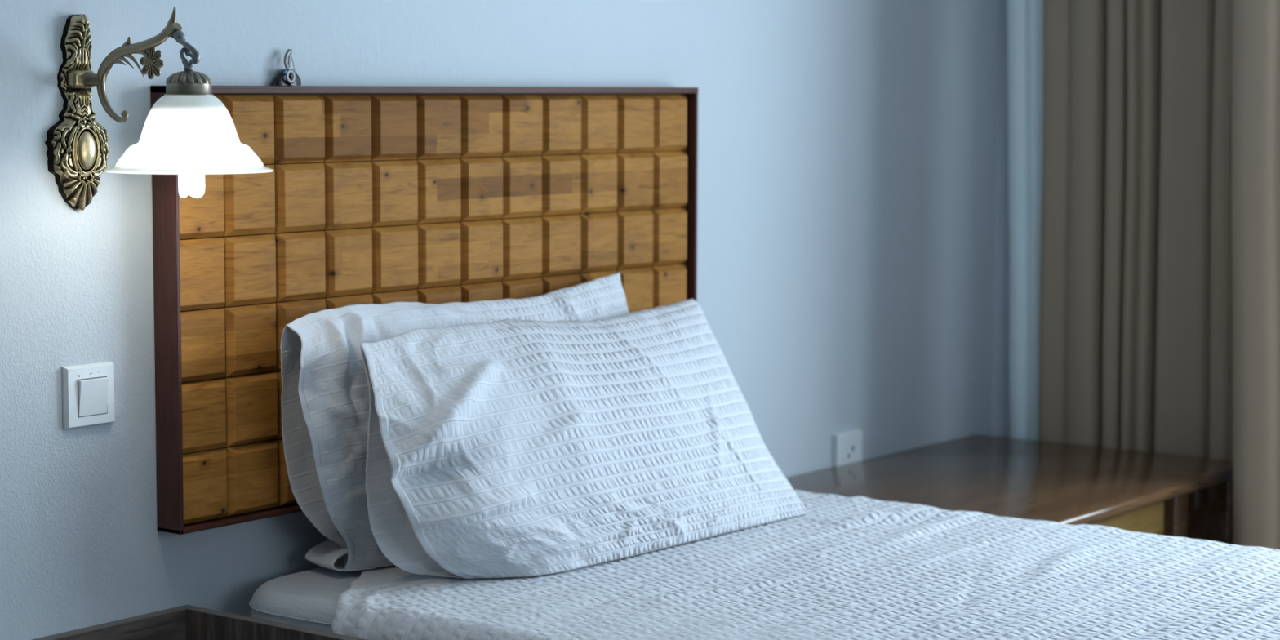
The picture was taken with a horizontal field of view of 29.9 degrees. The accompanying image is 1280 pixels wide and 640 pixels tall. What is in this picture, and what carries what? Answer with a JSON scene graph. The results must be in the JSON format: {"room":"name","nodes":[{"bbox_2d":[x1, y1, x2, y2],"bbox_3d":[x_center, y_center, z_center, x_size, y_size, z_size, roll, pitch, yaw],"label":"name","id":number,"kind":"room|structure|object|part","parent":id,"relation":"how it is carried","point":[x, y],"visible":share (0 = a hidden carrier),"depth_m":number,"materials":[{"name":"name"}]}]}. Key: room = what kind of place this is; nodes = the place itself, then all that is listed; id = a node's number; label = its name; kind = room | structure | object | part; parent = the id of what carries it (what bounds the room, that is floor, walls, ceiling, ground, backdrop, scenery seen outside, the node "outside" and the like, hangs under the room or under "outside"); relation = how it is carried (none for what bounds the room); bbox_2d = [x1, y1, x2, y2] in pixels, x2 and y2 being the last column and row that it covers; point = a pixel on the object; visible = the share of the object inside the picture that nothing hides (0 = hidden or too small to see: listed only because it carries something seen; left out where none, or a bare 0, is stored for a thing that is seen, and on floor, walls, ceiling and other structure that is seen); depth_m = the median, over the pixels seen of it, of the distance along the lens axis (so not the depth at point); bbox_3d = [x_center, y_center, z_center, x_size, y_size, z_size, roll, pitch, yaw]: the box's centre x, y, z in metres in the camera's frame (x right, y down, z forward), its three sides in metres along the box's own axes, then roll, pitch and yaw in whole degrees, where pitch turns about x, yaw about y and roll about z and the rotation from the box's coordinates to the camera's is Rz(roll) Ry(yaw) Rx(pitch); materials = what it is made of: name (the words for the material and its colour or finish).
{"room":"bedroom","nodes":[
{"label":"bedroom","id":0,"kind":"room"},
{"bbox_2d":[0,0,1000,639],"bbox_3d":[-0.975,-0.145,2.979,0.150,2.600,5.870,4,7,37],"label":"wall","id":1,"kind":"structure","parent":0,"point":[847,186],"depth_m":4.07,"materials":[{"name":"paint"}]},
{"bbox_2d":[62,361,115,429],"bbox_3d":[-0.730,0.101,3.191,0.016,0.083,0.083,4,7,37],"label":"light switch","id":2,"kind":"object","parent":1,"relation":"attached to","point":[87,389],"visible":1,"depth_m":3.18,"materials":[{"name":"white plastic"}]},
{"bbox_2d":[44,6,274,210],"bbox_3d":[-0.612,-0.266,3.054,0.323,0.263,0.210,4,7,37],"label":"wall lamp","id":3,"kind":"object","parent":1,"relation":"attached to","point":[188,133],"visible":1,"depth_m":3.02,"materials":[{"name":"white glass"}]},
{"bbox_3d":[-0.730,-0.271,3.142,0.029,0.256,0.102,4,7,37],"label":"plate","id":4,"kind":"part","parent":3,"relation":"part of","materials":[{"name":"gold metal"}]},
{"bbox_3d":[-0.648,-0.314,3.077,0.142,0.123,0.011,4,7,37],"label":"scroll arm","id":5,"kind":"part","parent":3,"relation":"part of","materials":[{"name":"gold metal"}]},
{"bbox_2d":[139,46,164,79],"bbox_3d":[-0.622,-0.328,3.054,0.043,0.043,0.006,4,7,37],"label":"flower","id":6,"kind":"object","parent":3,"relation":"on","point":[152,62],"depth_m":3.05,"materials":[{"name":"gold metal"}]},
{"bbox_3d":[-0.567,-0.236,3.022,0.210,0.097,0.210,4,7,37],"label":"lamp shade","id":7,"kind":"part","parent":3,"relation":"part of","materials":[{"name":"white glass"}]},
{"bbox_2d":[271,48,301,85],"bbox_3d":[-0.505,-0.362,3.439,0.018,0.052,0.058,4,7,37],"label":"hanger","id":8,"kind":"object","parent":1,"relation":"attached to","point":[287,77],"visible":1,"depth_m":3.43,"materials":[{"name":"grey metal"}]},
{"bbox_2d":[151,85,697,534],"bbox_3d":[-0.281,-0.057,3.741,0.048,0.611,1.204,4,7,37],"label":"headboard","id":9,"kind":"object","parent":1,"relation":"attached to","point":[437,195],"visible":0.59,"depth_m":3.55,"materials":[{"name":"brown wood"}]},
{"bbox_3d":[-0.282,0.244,3.771,0.048,0.006,1.204,4,7,37],"label":"frame rail","id":10,"kind":"part","parent":9,"relation":"part of","materials":[{"name":"brown wood"}]},
{"bbox_3d":[-0.280,-0.356,3.712,0.048,0.010,1.204,4,7,37],"label":"frame rail","id":11,"kind":"part","parent":9,"relation":"part of","materials":[{"name":"brown wood"}]},
{"bbox_3d":[-0.296,-0.056,3.753,0.011,0.594,1.191,4,7,37],"label":"panel","id":12,"kind":"part","parent":9,"relation":"part of","materials":[{"name":"brown wood"}]},
{"bbox_2d":[831,429,862,466],"bbox_3d":[0.409,0.265,4.721,0.013,0.092,0.096,4,7,37],"label":"wall socket","id":13,"kind":"object","parent":1,"relation":"attached to","point":[846,446],"visible":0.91,"depth_m":4.71,"materials":[{"name":"white plastic"}]},
{"bbox_2d":[992,0,1009,437],"bbox_3d":[2.406,-0.231,4.003,4.000,2.600,0.150,4,7,37],"label":"wall","id":14,"kind":"structure","parent":0,"point":[1001,371],"depth_m":5.16,"materials":[{"name":"paint"}]},
{"bbox_3d":[1.974,-1.398,3.950,3.170,0.020,0.260,4,7,37],"label":"rail","id":15,"kind":"object","parent":14,"relation":"attached to","visible":0},
{"bbox_2d":[1006,0,1043,440],"bbox_3d":[0.832,-0.277,5.072,0.198,2.430,0.017,4,7,37],"label":"sheer curtain","id":16,"kind":"object","parent":15,"relation":"hanging from","point":[1024,18],"visible":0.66,"depth_m":5.09,"materials":[{"name":"white fabric"}]},
{"bbox_2d":[1038,0,1233,544],"bbox_3d":[1.035,-0.257,4.885,0.513,2.430,0.051,4,7,37],"label":"curtain","id":17,"kind":"object","parent":15,"relation":"hanging from","point":[1136,328],"visible":0.67,"depth_m":4.89,"materials":[{"name":"beige fabric"}]},
{"bbox_2d":[1231,0,1279,550],"bbox_3d":[1.298,-0.219,4.502,0.394,2.430,0.260,4,7,37],"label":"curtain","id":18,"kind":"object","parent":15,"relation":"hanging from","point":[1255,83],"visible":0.82,"depth_m":4.47,"materials":[{"name":"beige fabric"}]},
{"bbox_3d":[0.674,1.338,1.865,4.300,0.120,5.870,4,7,37],"label":"floor","id":19,"kind":"structure","parent":0,"visible":0},
{"bbox_2d":[31,604,366,639],"bbox_3d":[-0.631,0.800,2.974,0.520,0.724,0.671,4,7,37],"label":"box","id":20,"kind":"object","parent":19,"relation":"on","point":[186,622],"visible":1,"depth_m":3.27,"materials":[{"name":"brown wood"}]},
{"bbox_2d":[786,434,1233,544],"bbox_3d":[0.686,0.651,4.610,0.628,0.712,0.924,4,7,37],"label":"nightstand","id":21,"kind":"object","parent":19,"relation":"on","point":[1191,497],"visible":0.45,"depth_m":4.56,"materials":[{"name":"brown wood"}]},
{"bbox_3d":[0.764,0.381,4.667,0.540,0.136,0.020,4,7,37],"label":"drawer","id":22,"kind":"part","parent":21,"relation":"part of","materials":[{"name":"brown wood"}]},
{"bbox_3d":[1.007,0.665,4.607,0.055,0.688,0.055,4,7,37],"label":"leg","id":23,"kind":"part","parent":21,"relation":"part of","materials":[{"name":"brown wood"}]},
{"bbox_3d":[0.954,0.632,4.944,0.540,0.688,0.020,4,7,37],"label":"panel","id":24,"kind":"part","parent":21,"relation":"part of","materials":[{"name":"brown wood"}]},
{"bbox_3d":[0.565,0.928,3.277,2.020,0.420,1.160,4,7,37],"label":"bed","id":25,"kind":"object","parent":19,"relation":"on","visible":0},
{"bbox_2d":[248,567,364,632],"bbox_3d":[0.568,0.555,3.240,2.040,0.327,1.172,4,7,37],"label":"mattress","id":26,"kind":"object","parent":25,"relation":"on","point":[309,598],"visible":0.14,"depth_m":3.32,"materials":[{"name":"white fabric"}]},
{"bbox_2d":[331,489,1279,639],"bbox_3d":[0.617,0.574,3.204,1.964,0.395,1.220,4,7,37],"label":"bedspread","id":27,"kind":"object","parent":26,"relation":"on","point":[854,567],"visible":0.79,"depth_m":3.33,"materials":[{"name":"white fabric"}]},
{"bbox_2d":[280,272,629,571],"bbox_3d":[-0.196,0.138,3.732,0.138,0.382,1.016,4,7,37],"label":"pillow","id":28,"kind":"object","parent":27,"relation":"on","point":[325,398],"visible":0.32,"depth_m":3.39,"materials":[{"name":"white fabric"}]},
{"bbox_2d":[360,298,808,578],"bbox_3d":[-0.079,0.167,3.635,0.267,0.343,0.932,4,7,37],"label":"pillow","id":29,"kind":"object","parent":27,"relation":"on","point":[506,447],"visible":1,"depth_m":3.47,"materials":[{"name":"white fabric"}]}
]}

